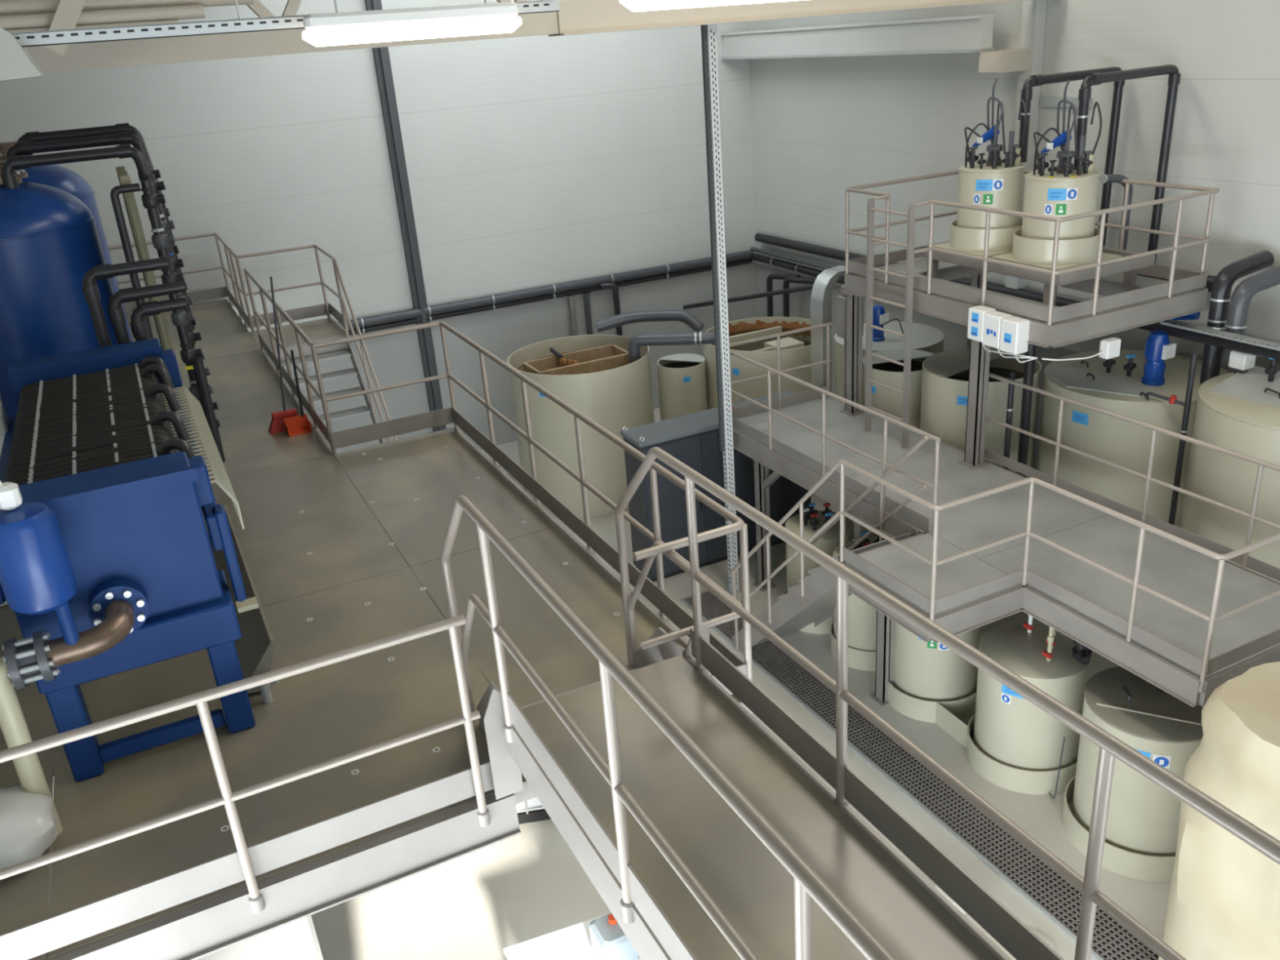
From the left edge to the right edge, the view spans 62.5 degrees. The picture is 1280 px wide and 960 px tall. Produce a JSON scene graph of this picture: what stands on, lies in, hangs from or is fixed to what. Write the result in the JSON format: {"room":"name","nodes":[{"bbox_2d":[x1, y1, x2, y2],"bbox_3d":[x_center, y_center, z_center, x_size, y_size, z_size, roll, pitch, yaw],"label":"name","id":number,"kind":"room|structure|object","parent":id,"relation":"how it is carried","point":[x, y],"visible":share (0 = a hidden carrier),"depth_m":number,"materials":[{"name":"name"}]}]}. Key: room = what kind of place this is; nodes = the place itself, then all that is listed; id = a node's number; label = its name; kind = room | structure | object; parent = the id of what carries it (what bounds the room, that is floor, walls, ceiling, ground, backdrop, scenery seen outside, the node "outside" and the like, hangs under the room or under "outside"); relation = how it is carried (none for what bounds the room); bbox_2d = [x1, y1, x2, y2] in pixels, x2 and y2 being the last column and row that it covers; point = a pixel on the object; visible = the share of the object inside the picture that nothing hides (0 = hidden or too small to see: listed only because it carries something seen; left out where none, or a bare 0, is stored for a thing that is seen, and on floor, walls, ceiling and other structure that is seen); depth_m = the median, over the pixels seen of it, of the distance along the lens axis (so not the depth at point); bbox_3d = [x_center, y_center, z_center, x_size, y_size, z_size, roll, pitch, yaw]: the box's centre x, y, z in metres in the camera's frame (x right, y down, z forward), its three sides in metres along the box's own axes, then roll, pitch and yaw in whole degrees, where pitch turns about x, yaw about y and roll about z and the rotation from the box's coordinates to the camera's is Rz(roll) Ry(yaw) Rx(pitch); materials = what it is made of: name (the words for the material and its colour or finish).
{"room":"water treatment plant","nodes":[
{"label":"water treatment plant","id":0,"kind":"room"},
{"bbox_2d":[0,0,756,453],"bbox_3d":[-4.180,-5.431,18.810,14.700,10.750,0.180,-15,25,-23],"label":"wall","id":1,"kind":"structure","parent":0,"point":[531,162],"depth_m":19.23,"materials":[{"name":"white paint"}]},
{"bbox_2d":[337,249,754,329],"bbox_3d":[-1.643,-3.734,20.573,9.000,0.196,0.196,-15,25,-23],"label":"pipe","id":2,"kind":"object","parent":1,"relation":"attached to","point":[666,268],"visible":0.82,"depth_m":20.36,"materials":[{"name":"grey plastic"}]},
{"bbox_2d":[348,258,752,335],"bbox_3d":[-1.640,-3.601,20.644,9.000,0.115,0.148,-15,25,-23],"label":"pipe","id":3,"kind":"object","parent":1,"relation":"attached to","point":[394,324],"visible":0.75,"depth_m":20.47,"materials":[{"name":"grey plastic"}]},
{"bbox_2d":[49,407,1171,959],"bbox_3d":[2.023,3.740,10.056,14.700,0.200,26.100,-15,25,-23],"label":"floor","id":4,"kind":"structure","parent":0,"point":[530,884],"depth_m":10.12,"materials":[{"name":"concrete"}]},
{"bbox_2d":[195,915,323,959],"bbox_3d":[-2.591,4.114,7.380,1.020,1.850,1.210,-15,25,-23],"label":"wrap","id":5,"kind":"object","parent":4,"relation":"on","point":[297,940],"visible":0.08,"depth_m":7.19,"materials":[{"name":"white plastic"}]},
{"bbox_2d":[280,257,398,444],"bbox_3d":[-3.693,-0.074,13.731,1.152,4.951,4.084,-15,25,-23],"label":"staircase","id":6,"kind":"structure","parent":4,"relation":"on","point":[344,414],"depth_m":14.60,"materials":[{"name":"beige metal"}]},
{"bbox_2d":[364,0,446,431],"bbox_3d":[-4.214,-5.300,18.633,0.240,10.650,0.210,-15,25,-23],"label":"wall column","id":7,"kind":"structure","parent":4,"relation":"on","point":[381,55],"depth_m":18.79,"materials":[{"name":"grey metal"}]},
{"bbox_2d":[502,913,641,959],"bbox_3d":[-0.294,4.121,7.815,0.950,1.170,1.180,-15,25,-23],"label":"table","id":8,"kind":"object","parent":4,"relation":"on","point":[573,942],"visible":0.47,"depth_m":7.88,"materials":[{"name":"white plastic"}]},
{"bbox_2d":[589,912,639,959],"bbox_3d":[-0.187,3.347,7.709,0.280,0.320,0.300,-15,25,-23],"label":"canister","id":9,"kind":"object","parent":8,"relation":"on","point":[609,941],"visible":0.72,"depth_m":7.61,"materials":[{"name":"grey plastic"}]},
{"bbox_2d":[507,334,654,517],"bbox_3d":[-0.951,-1.012,18.295,2.400,2.567,2.400,-15,25,-23],"label":"tank","id":10,"kind":"object","parent":4,"relation":"on","point":[594,375],"visible":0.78,"depth_m":17.41,"materials":[{"name":"plastic"}]},
{"bbox_2d":[595,309,704,332],"bbox_3d":[0.166,-2.732,18.328,1.903,0.399,0.350,-1,23,8],"label":"pipe","id":11,"kind":"object","parent":10,"relation":"attached to","point":[665,315],"visible":0.98,"depth_m":18.27,"materials":[{"name":"grey plastic"}]},
{"bbox_2d":[627,330,715,363],"bbox_3d":[0.599,-2.156,17.369,1.613,0.565,0.300,-1,23,7],"label":"pipe","id":12,"kind":"object","parent":10,"relation":"attached to","point":[695,338],"visible":0.92,"depth_m":17.26,"materials":[{"name":"grey plastic"}]},
{"bbox_2d":[657,353,707,421],"bbox_3d":[0.773,-0.982,18.294,0.820,2.265,0.820,-15,25,-23],"label":"tank","id":13,"kind":"object","parent":4,"relation":"on","point":[682,377],"visible":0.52,"depth_m":17.76,"materials":[{"name":"beige plastic"}]},
{"bbox_2d":[619,390,811,582],"bbox_3d":[1.211,0.050,15.740,2.880,2.287,0.640,-15,25,-23],"label":"tall cabinet","id":14,"kind":"object","parent":4,"relation":"on","point":[692,439],"visible":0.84,"depth_m":15.25,"materials":[{"name":"grey metal"}]},
{"bbox_2d":[700,23,741,595],"bbox_3d":[1.072,-1.855,13.625,0.220,7.450,0.240,-15,25,-23],"label":"support post","id":15,"kind":"object","parent":4,"relation":"on","point":[708,32],"visible":0.91,"depth_m":13.24,"materials":[{"name":"white metal"}]},
{"bbox_2d":[752,459,781,591],"bbox_3d":[1.803,0.661,14.566,0.250,1.990,0.651,-15,25,-23],"label":"support column","id":16,"kind":"structure","parent":4,"relation":"on","point":[762,481],"depth_m":14.58,"materials":[{"name":"beige metal"}]},
{"bbox_2d":[702,316,832,409],"bbox_3d":[2.252,-1.328,18.475,2.200,2.550,2.200,-15,25,-23],"label":"tank","id":17,"kind":"object","parent":4,"relation":"on","point":[795,348],"visible":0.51,"depth_m":17.45,"materials":[{"name":"beige plastic"}]},
{"bbox_2d":[782,502,854,634],"bbox_3d":[2.380,1.096,13.964,1.000,1.575,1.000,-15,25,-23],"label":"tank","id":18,"kind":"object","parent":4,"relation":"on","point":[813,519],"visible":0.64,"depth_m":13.68,"materials":[{"name":"beige plastic"}]},
{"bbox_2d":[728,435,928,653],"bbox_3d":[2.095,0.894,12.282,1.128,3.441,2.430,-15,25,-23],"label":"staircase","id":19,"kind":"structure","parent":4,"relation":"on","point":[809,602],"depth_m":12.08,"materials":[{"name":"beige metal"}]},
{"bbox_2d":[830,530,884,671],"bbox_3d":[2.867,1.426,13.094,1.000,1.575,1.000,-15,25,-23],"label":"tank","id":20,"kind":"object","parent":4,"relation":"on","point":[862,617],"visible":0.29,"depth_m":12.87,"materials":[{"name":"grey plastic"}]},
{"bbox_2d":[869,609,895,706],"bbox_3d":[2.804,1.652,12.034,0.250,1.990,0.250,-15,25,-23],"label":"support column","id":21,"kind":"structure","parent":4,"relation":"on","point":[885,636],"depth_m":12.14,"materials":[{"name":"beige metal"}]},
{"bbox_2d":[834,304,944,397],"bbox_3d":[4.034,-1.328,17.214,1.712,3.232,1.712,-15,25,-23],"label":"tank","id":22,"kind":"object","parent":4,"relation":"on","point":[926,338],"visible":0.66,"depth_m":16.54,"materials":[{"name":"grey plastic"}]},
{"bbox_2d":[860,349,933,539],"bbox_3d":[3.849,-0.434,15.721,1.106,2.815,1.100,-15,25,-23],"label":"tank","id":23,"kind":"object","parent":4,"relation":"on","point":[886,372],"visible":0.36,"depth_m":14.96,"materials":[{"name":"beige plastic"}]},
{"bbox_2d":[680,590,1159,959],"bbox_3d":[2.889,3.125,11.062,0.510,0.025,9.400,-15,25,-23],"label":"floor grating","id":24,"kind":"object","parent":4,"relation":"on","point":[1046,891],"visible":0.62,"depth_m":10.61,"materials":[{"name":"grey metal"}]},
{"bbox_2d":[887,622,980,723],"bbox_3d":[3.387,1.764,12.101,1.120,1.650,1.120,-15,25,-23],"label":"tank","id":25,"kind":"object","parent":4,"relation":"on","point":[927,673],"visible":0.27,"depth_m":11.86,"materials":[{"name":"beige plastic"}]},
{"bbox_2d":[967,272,987,348],"bbox_3d":[5.013,-1.241,15.917,0.260,3.980,0.260,-15,25,-23],"label":"support column","id":26,"kind":"structure","parent":4,"relation":"on","point":[975,280],"depth_m":15.18,"materials":[{"name":"beige metal"}]},
{"bbox_2d":[843,247,1208,347],"bbox_3d":[4.671,-2.476,13.254,2.530,0.416,3.710,-15,25,-23],"label":"platform","id":27,"kind":"object","parent":26,"relation":"on","point":[1121,308],"visible":0.7,"depth_m":12.18,"materials":[{"name":"beige metal"}]},
{"bbox_2d":[844,168,1112,284],"bbox_3d":[4.318,-3.201,13.629,2.466,1.237,2.243,-15,25,-23],"label":"guard rail","id":28,"kind":"object","parent":27,"relation":"on","point":[859,188],"visible":0.52,"depth_m":14.00,"materials":[{"name":"grey metal"}]},
{"bbox_2d":[982,311,1033,358],"bbox_3d":[4.110,-1.559,11.668,0.198,0.470,0.706,-15,25,-23],"label":"electrical box","id":29,"kind":"object","parent":27,"relation":"attached to","point":[993,320],"visible":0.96,"depth_m":11.78,"materials":[{"name":"white plastic"}]},
{"bbox_2d":[1000,316,1037,362],"bbox_3d":[4.168,-1.511,11.560,0.200,0.463,0.448,-15,25,-23],"label":"electrical box","id":30,"kind":"object","parent":27,"relation":"attached to","point":[1015,331],"visible":1,"depth_m":11.55,"materials":[{"name":"white plastic"}]},
{"bbox_2d":[1016,343,1035,475],"bbox_3d":[4.816,-0.739,13.192,0.120,2.900,0.120,-15,25,-23],"label":"pipe","id":31,"kind":"object","parent":27,"relation":"attached to","point":[1028,370],"visible":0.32,"depth_m":13.07,"materials":[{"name":"grey plastic"}]},
{"bbox_2d":[917,240,1155,305],"bbox_3d":[4.816,-2.644,13.077,1.500,0.390,2.380,-15,25,-23],"label":"stand","id":32,"kind":"object","parent":27,"relation":"on","point":[1130,268],"visible":0.48,"depth_m":12.28,"materials":[{"name":"beige metal"}]},
{"bbox_2d":[933,78,1027,257],"bbox_3d":[4.338,-3.881,13.020,0.960,1.996,0.960,-15,25,-23],"label":"tank","id":33,"kind":"object","parent":32,"relation":"on","point":[994,182],"visible":0.98,"depth_m":12.91,"materials":[{"name":"beige plastic"}]},
{"bbox_2d":[1018,66,1124,246],"bbox_3d":[5.495,-3.917,13.588,1.734,2.538,0.172,-16,25,-25],"label":"pipe","id":34,"kind":"object","parent":33,"relation":"attached to","point":[1037,80],"visible":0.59,"depth_m":13.26,"materials":[{"name":"grey plastic"}]},
{"bbox_2d":[991,79,1121,271],"bbox_3d":[4.866,-3.549,12.161,1.020,1.976,1.020,-15,25,-23],"label":"tank","id":35,"kind":"object","parent":32,"relation":"on","point":[1061,190],"visible":0.98,"depth_m":12.05,"materials":[{"name":"beige plastic"}]},
{"bbox_2d":[1073,64,1181,264],"bbox_3d":[5.858,-3.646,12.852,1.790,2.558,0.152,-17,26,-28],"label":"pipe","id":36,"kind":"object","parent":35,"relation":"attached to","point":[1174,77],"visible":0.89,"depth_m":12.73,"materials":[{"name":"grey plastic"}]},
{"bbox_2d":[926,178,1219,334],"bbox_3d":[4.998,-2.717,12.357,2.466,1.237,2.006,-15,25,-23],"label":"guard rail","id":37,"kind":"object","parent":27,"relation":"on","point":[1211,191],"visible":0.88,"depth_m":11.72,"materials":[{"name":"grey metal"}]},
{"bbox_2d":[920,347,1041,477],"bbox_3d":[4.615,-0.130,14.536,1.500,3.065,1.500,-15,25,-23],"label":"tank","id":38,"kind":"object","parent":4,"relation":"on","point":[945,374],"visible":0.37,"depth_m":13.72,"materials":[{"name":"beige plastic"}]},
{"bbox_2d":[935,614,1091,794],"bbox_3d":[4.011,2.046,11.013,1.199,1.887,1.449,-9,23,-11],"label":"tank","id":39,"kind":"object","parent":4,"relation":"on","point":[1016,745],"visible":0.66,"depth_m":10.67,"materials":[{"name":"beige plastic"}]},
{"bbox_2d":[1004,0,1047,288],"bbox_3d":[5.548,-4.628,15.242,0.190,10.650,0.250,-15,25,-23],"label":"wall column","id":40,"kind":"structure","parent":4,"relation":"on","point":[1033,11],"depth_m":14.67,"materials":[{"name":"white paint"}]},
{"bbox_2d":[25,0,1026,72],"bbox_3d":[-0.960,-5.798,10.991,14.450,2.170,0.440,-15,25,-23],"label":"ceiling","id":41,"kind":"structure","parent":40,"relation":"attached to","point":[574,17],"depth_m":11.12,"materials":[{"name":"beige paint"}]},
{"bbox_2d":[720,13,1029,72],"bbox_3d":[3.568,-7.219,17.647,0.650,0.750,7.550,-15,25,-23],"label":"beam","id":42,"kind":"structure","parent":40,"relation":"attached to","point":[967,33],"depth_m":16.49,"materials":[{"name":"silver metal"}]},
{"bbox_2d":[754,232,1279,361],"bbox_3d":[5.048,-3.231,17.092,0.180,0.240,11.601,-15,25,-23],"label":"pipe","id":43,"kind":"object","parent":40,"relation":"attached to","point":[817,250],"visible":0.38,"depth_m":16.93,"materials":[{"name":"grey plastic"}]},
{"bbox_2d":[1048,666,1203,881],"bbox_3d":[4.704,2.543,9.800,1.320,1.815,1.320,-8,23,-8],"label":"tank","id":44,"kind":"object","parent":4,"relation":"on","point":[1142,830],"visible":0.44,"depth_m":9.49,"materials":[{"name":"beige plastic"}]},
{"bbox_2d":[1036,329,1229,527],"bbox_3d":[6.274,-0.231,13.626,2.152,3.680,2.152,-15,25,-23],"label":"tank","id":45,"kind":"object","parent":4,"relation":"on","point":[1120,384],"visible":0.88,"depth_m":12.71,"materials":[{"name":"beige plastic"}]},
{"bbox_2d":[1144,391,1184,405],"bbox_3d":[6.010,-0.927,12.059,0.080,0.126,0.580,-15,25,-23],"label":"pipe","id":46,"kind":"object","parent":45,"relation":"on","point":[1172,400],"visible":1,"depth_m":11.99,"materials":[{"name":"grey plastic"}]},
{"bbox_2d":[1168,352,1197,524],"bbox_3d":[6.143,-0.184,12.019,0.074,2.600,0.074,-15,25,-23],"label":"pipe","id":47,"kind":"object","parent":46,"relation":"attached to","point":[1184,430],"visible":0.83,"depth_m":11.85,"materials":[{"name":"grey plastic"}]},
{"bbox_2d":[1200,250,1274,382],"bbox_3d":[6.993,-1.907,12.415,0.836,1.461,0.230,-15,25,-23],"label":"pipe","id":48,"kind":"object","parent":45,"relation":"attached to","point":[1220,299],"visible":0.8,"depth_m":12.17,"materials":[{"name":"grey plastic"}]},
{"bbox_2d":[1158,661,1279,959],"bbox_3d":[5.177,2.891,7.748,1.897,2.700,2.019,-15,25,-23],"label":"bag","id":49,"kind":"object","parent":4,"relation":"on","point":[1224,902],"visible":0.89,"depth_m":7.55,"materials":[{"name":"beige fabric"}]},
{"bbox_2d":[1179,357,1279,582],"bbox_3d":[7.214,0.508,11.778,2.112,3.622,2.112,-15,25,-23],"label":"tank","id":50,"kind":"object","parent":4,"relation":"on","point":[1237,412],"visible":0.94,"depth_m":11.17,"materials":[{"name":"beige plastic"}]},
{"bbox_2d":[1171,328,1279,361],"bbox_3d":[7.194,-1.233,11.165,0.150,0.150,3.500,-15,25,-23],"label":"pipe","id":51,"kind":"object","parent":50,"relation":"attached to","point":[1232,345],"visible":0.65,"depth_m":12.01,"materials":[{"name":"grey plastic"}]},
{"bbox_2d":[1160,319,1279,351],"bbox_3d":[7.040,-1.316,11.081,0.160,0.040,3.550,-15,25,-23],"label":"cable tray","id":52,"kind":"object","parent":51,"relation":"on","point":[1274,346],"visible":0.99,"depth_m":11.92,"materials":[{"name":"silver metal"}]},
{"bbox_2d":[1221,266,1279,361],"bbox_3d":[7.096,-1.930,12.088,0.899,1.019,0.229,-12,24,-18],"label":"pipe","id":53,"kind":"object","parent":51,"relation":"attached to","point":[1241,298],"visible":0.94,"depth_m":11.88,"materials":[{"name":"grey plastic"}]},
{"bbox_2d":[748,0,1279,469],"bbox_3d":[8.133,-2.968,10.707,0.170,10.750,26.000,-15,25,-23],"label":"wall","id":54,"kind":"structure","parent":0,"point":[821,127],"depth_m":14.96,"materials":[{"name":"white paint"}]},
{"bbox_3d":[1.244,-6.276,5.827,14.700,0.100,26.100,-15,25,-23],"label":"ceiling","id":55,"kind":"structure","parent":0,"visible":0},
{"bbox_2d":[9,0,559,47],"bbox_3d":[-2.543,-3.886,5.143,4.300,3.180,0.062,-15,25,-23],"label":"cable tray","id":56,"kind":"object","parent":55,"relation":"hanging from","point":[36,38],"visible":0.56,"depth_m":5.69,"materials":[{"name":"silver metal"}]},
{"bbox_2d":[0,26,45,81],"bbox_3d":[-3.688,-2.459,5.243,1.070,0.955,0.900,-15,25,-23],"label":"air duct","id":57,"kind":"object","parent":56,"relation":"attached to","point":[16,63],"visible":0.9,"depth_m":5.19,"materials":[{"name":"white metal"}]},
{"bbox_2d":[302,0,521,46],"bbox_3d":[-1.358,-3.968,5.256,1.247,3.285,0.110,-15,25,-23],"label":"ceiling lamp","id":58,"kind":"object","parent":55,"relation":"hanging from","point":[324,29],"visible":1,"depth_m":5.80,"materials":[{"name":"white plastic"}]},
{"bbox_2d":[302,15,521,46],"bbox_3d":[-1.244,-2.505,5.873,1.247,0.100,0.100,-15,25,-23],"label":"diffuser","id":59,"kind":"object","parent":58,"relation":"attached to","point":[393,28],"depth_m":5.79,"materials":[{"name":"white plastic"}]},
{"bbox_2d":[619,0,800,11],"bbox_3d":[0.346,-3.777,4.444,1.227,3.250,0.110,-15,25,-23],"label":"ceiling lamp","id":60,"kind":"object","parent":55,"relation":"hanging from","point":[633,5],"visible":1,"depth_m":4.91,"materials":[{"name":"white plastic"}]},
{"bbox_3d":[-1.831,1.355,11.633,0.140,3.510,0.140,-15,25,-23],"label":"support column","id":61,"kind":"structure","parent":0,"visible":0},
{"bbox_2d":[0,286,752,959],"bbox_3d":[-4.880,-0.421,11.293,5.185,0.466,14.715,-15,25,-23],"label":"floor","id":62,"kind":"structure","parent":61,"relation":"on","point":[341,551],"depth_m":6.66,"materials":[{"name":"grey concrete"}]},
{"bbox_2d":[0,785,57,869],"bbox_3d":[-3.211,1.778,5.307,0.508,0.340,0.504,-15,25,-23],"label":"plastic sack","id":63,"kind":"object","parent":62,"relation":"on","point":[28,820],"visible":0.88,"depth_m":5.21,"materials":[{"name":"white plastic"}]},
{"bbox_2d":[0,655,62,836],"bbox_3d":[-3.131,1.374,5.368,0.143,1.027,0.148,9,26,29],"label":"pipe","id":64,"kind":"object","parent":62,"relation":"on","point":[13,725],"visible":0.62,"depth_m":5.29,"materials":[{"name":"beige plastic"}]},
{"bbox_2d":[0,160,117,417],"bbox_3d":[-5.787,-1.470,10.059,1.536,2.990,1.536,-15,25,-23],"label":"vessel","id":65,"kind":"object","parent":62,"relation":"on","point":[49,237],"visible":0.38,"depth_m":9.42,"materials":[{"name":"blue paint"}]},
{"bbox_2d":[17,122,162,194],"bbox_3d":[-5.386,-2.516,10.659,1.186,1.989,0.206,-15,25,-23],"label":"pipe","id":66,"kind":"object","parent":65,"relation":"attached to","point":[34,136],"visible":0.35,"depth_m":10.30,"materials":[{"name":"grey plastic"}]},
{"bbox_2d":[0,144,193,332],"bbox_3d":[-5.036,-2.124,9.859,1.246,1.839,0.206,-15,25,-23],"label":"pipe","id":67,"kind":"object","parent":65,"relation":"attached to","point":[9,179],"visible":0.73,"depth_m":9.52,"materials":[{"name":"grey plastic"}]},
{"bbox_2d":[5,131,195,329],"bbox_3d":[-5.182,-2.302,10.192,1.246,1.929,0.206,-15,25,-23],"label":"pipe","id":68,"kind":"object","parent":65,"relation":"attached to","point":[28,148],"visible":0.52,"depth_m":9.87,"materials":[{"name":"grey plastic"}]},
{"bbox_2d":[0,141,133,342],"bbox_3d":[-6.572,-2.064,11.507,1.616,3.070,1.616,-15,25,-23],"label":"vessel","id":69,"kind":"object","parent":62,"relation":"on","point":[55,175],"visible":0.2,"depth_m":11.04,"materials":[{"name":"blue paint"}]},
{"bbox_2d":[0,337,274,781],"bbox_3d":[-3.352,0.209,6.835,1.340,2.056,3.635,-15,25,-23],"label":"machine","id":70,"kind":"object","parent":62,"relation":"on","point":[110,564],"visible":1,"depth_m":5.83,"materials":[{"name":"blue paint"}]},
{"bbox_2d":[80,257,168,347],"bbox_3d":[-3.927,-1.135,8.310,0.635,1.165,0.110,-15,25,-23],"label":"pipe","id":71,"kind":"object","parent":70,"relation":"attached to","point":[90,288],"visible":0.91,"depth_m":8.08,"materials":[{"name":"grey plastic"}]},
{"bbox_2d":[106,280,186,344],"bbox_3d":[-3.826,-1.068,8.389,0.585,0.965,0.110,-15,25,-23],"label":"pipe","id":72,"kind":"object","parent":70,"relation":"attached to","point":[115,311],"visible":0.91,"depth_m":8.19,"materials":[{"name":"grey plastic"}]},
{"bbox_2d":[129,297,186,341],"bbox_3d":[-3.774,-1.044,8.426,0.435,0.785,0.110,-15,25,-23],"label":"pipe","id":73,"kind":"object","parent":70,"relation":"attached to","point":[137,323],"visible":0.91,"depth_m":8.26,"materials":[{"name":"grey plastic"}]},
{"bbox_2d":[208,504,274,693],"bbox_3d":[-2.930,0.778,7.598,0.260,0.320,2.500,-15,25,-23],"label":"drip tray","id":74,"kind":"object","parent":70,"relation":"on","point":[255,648],"depth_m":6.90,"materials":[{"name":"brown"}]},
{"bbox_2d":[110,162,225,462],"bbox_3d":[-4.590,-1.606,10.347,0.459,2.845,1.570,-12,24,-17],"label":"pipe manifold","id":75,"kind":"object","parent":62,"relation":"on","point":[193,358],"visible":0.82,"depth_m":9.84,"materials":[{"name":"beige"}]},
{"bbox_2d":[108,232,351,344],"bbox_3d":[-6.983,-3.045,16.554,6.380,1.235,2.452,1,24,13],"label":"guard rail","id":76,"kind":"object","parent":62,"relation":"on","point":[235,283],"visible":0.68,"depth_m":15.77,"materials":[{"name":"grey metal"}]},
{"bbox_2d":[0,614,490,913],"bbox_3d":[-2.357,1.622,4.649,3.480,1.234,0.066,-15,25,-23],"label":"guard rail","id":77,"kind":"object","parent":62,"relation":"on","point":[256,901],"visible":1,"depth_m":4.81,"materials":[{"name":"silver metal"}]},
{"bbox_2d":[244,268,320,428],"bbox_3d":[-4.202,-1.524,12.442,0.066,1.234,4.763,-15,25,-23],"label":"guard rail","id":78,"kind":"object","parent":62,"relation":"on","point":[299,332],"visible":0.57,"depth_m":12.22,"materials":[{"name":"grey metal"}]},
{"bbox_2d":[268,276,297,434],"bbox_3d":[-3.873,-1.298,11.088,0.372,1.602,0.222,-15,25,-23],"label":"broom","id":79,"kind":"object","parent":62,"relation":"on","point":[277,425],"visible":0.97,"depth_m":11.24,"materials":[{"name":"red plastic"}]},
{"bbox_2d":[311,320,752,680],"bbox_3d":[-1.245,0.026,8.223,1.346,1.235,5.826,-15,25,-23],"label":"guard rail","id":80,"kind":"object","parent":62,"relation":"on","point":[738,524],"visible":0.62,"depth_m":7.77,"materials":[{"name":"grey metal"}]},
{"bbox_2d":[476,626,1064,959],"bbox_3d":[1.070,2.114,3.277,1.310,0.685,7.050,-15,25,-23],"label":"walkway","id":81,"kind":"object","parent":62,"relation":"on","point":[753,889],"visible":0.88,"depth_m":4.47,"materials":[{"name":"beige metal"}]},
{"bbox_2d":[440,495,897,959],"bbox_3d":[0.487,1.742,3.001,0.068,1.626,6.946,-15,25,-23],"label":"guard rail","id":82,"kind":"object","parent":81,"relation":"attached to","point":[808,885],"visible":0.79,"depth_m":3.76,"materials":[{"name":"grey metal"}]},
{"bbox_2d":[614,447,1279,959],"bbox_3d":[1.433,1.495,3.412,0.068,1.626,6.946,-15,25,-23],"label":"guard rail","id":83,"kind":"object","parent":81,"relation":"attached to","point":[1111,747],"visible":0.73,"depth_m":3.78,"materials":[{"name":"grey metal"}]},
{"bbox_3d":[-4.956,0.464,4.990,0.150,10.750,26.350,-15,25,-23],"label":"wall","id":84,"kind":"structure","parent":0,"visible":0},
{"bbox_2d":[5,19,178,32],"bbox_3d":[-5.488,-3.549,8.470,3.370,0.070,0.070,-15,25,-23],"label":"tube","id":85,"kind":"object","parent":84,"relation":"attached to","point":[34,29],"visible":0.41,"depth_m":8.87,"materials":[{"name":"beige paint"}]},
{"bbox_2d":[42,0,85,56],"bbox_3d":[-4.722,-3.776,8.674,0.433,0.539,0.020,-15,25,-23],"label":"brace","id":86,"kind":"object","parent":85,"relation":"attached to","point":[67,15],"visible":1,"depth_m":8.67,"materials":[{"name":"beige paint"}]},
{"bbox_2d":[0,4,205,30],"bbox_3d":[-5.415,-3.674,8.522,3.600,0.110,0.110,-15,25,-23],"label":"tube","id":87,"kind":"object","parent":84,"relation":"attached to","point":[187,11],"visible":1,"depth_m":8.90,"materials":[{"name":"beige paint"}]},
{"bbox_2d":[0,0,253,15],"bbox_3d":[-5.289,-3.876,8.692,4.050,0.140,0.140,-15,25,-23],"label":"tube","id":88,"kind":"object","parent":84,"relation":"attached to","point":[7,7],"visible":0.62,"depth_m":8.95,"materials":[{"name":"beige paint"}]},
{"bbox_3d":[6.116,2.318,9.847,0.250,1.990,0.250,-15,25,-23],"label":"support column","id":89,"kind":"structure","parent":0,"visible":0},
{"bbox_2d":[732,385,1279,706],"bbox_3d":[3.205,0.352,11.903,3.150,0.416,7.740,-15,25,-23],"label":"platform","id":90,"kind":"object","parent":89,"relation":"on","point":[1088,605],"visible":0.78,"depth_m":10.57,"materials":[{"name":"beige metal"}]},
{"bbox_2d":[810,265,844,400],"bbox_3d":[2.864,-2.138,15.743,0.550,2.010,0.300,-15,25,-23],"label":"duct","id":91,"kind":"object","parent":90,"relation":"attached to","point":[823,286],"visible":0.77,"depth_m":15.49,"materials":[{"name":"white metal"}]},
{"bbox_2d":[728,322,941,536],"bbox_3d":[2.929,-0.785,13.243,1.903,1.235,4.466,-15,25,-23],"label":"guard rail","id":92,"kind":"object","parent":90,"relation":"on","point":[780,373],"visible":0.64,"depth_m":12.79,"materials":[{"name":"grey metal"}]},
{"bbox_2d":[840,291,865,416],"bbox_3d":[2.962,-1.755,14.625,0.260,1.720,0.260,-15,25,-23],"label":"support column","id":93,"kind":"structure","parent":90,"relation":"on","point":[854,304],"depth_m":14.56,"materials":[{"name":"beige metal"}]},
{"bbox_2d":[864,194,929,448],"bbox_3d":[3.232,-1.980,13.356,0.301,3.080,0.800,-15,25,-23],"label":"ladder","id":94,"kind":"object","parent":90,"relation":"on","point":[870,211],"visible":1,"depth_m":13.23,"materials":[{"name":"beige metal"}]},
{"bbox_2d":[958,326,990,469],"bbox_3d":[4.035,-0.992,12.618,0.260,1.720,0.260,-15,25,-23],"label":"support column","id":95,"kind":"structure","parent":90,"relation":"on","point":[979,364],"depth_m":12.60,"materials":[{"name":"beige metal"}]},
{"bbox_2d":[840,459,1279,693],"bbox_3d":[3.861,0.807,9.300,4.511,1.235,1.438,5,25,21],"label":"guard rail","id":96,"kind":"object","parent":90,"relation":"on","point":[1213,618],"visible":0.89,"depth_m":9.31,"materials":[{"name":"grey metal"}]},
{"bbox_2d":[984,372,1279,570],"bbox_3d":[5.159,-0.041,11.069,0.066,1.234,4.400,-15,25,-23],"label":"guard rail","id":97,"kind":"object","parent":90,"relation":"attached to","point":[1262,464],"visible":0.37,"depth_m":10.80,"materials":[{"name":"grey metal"}]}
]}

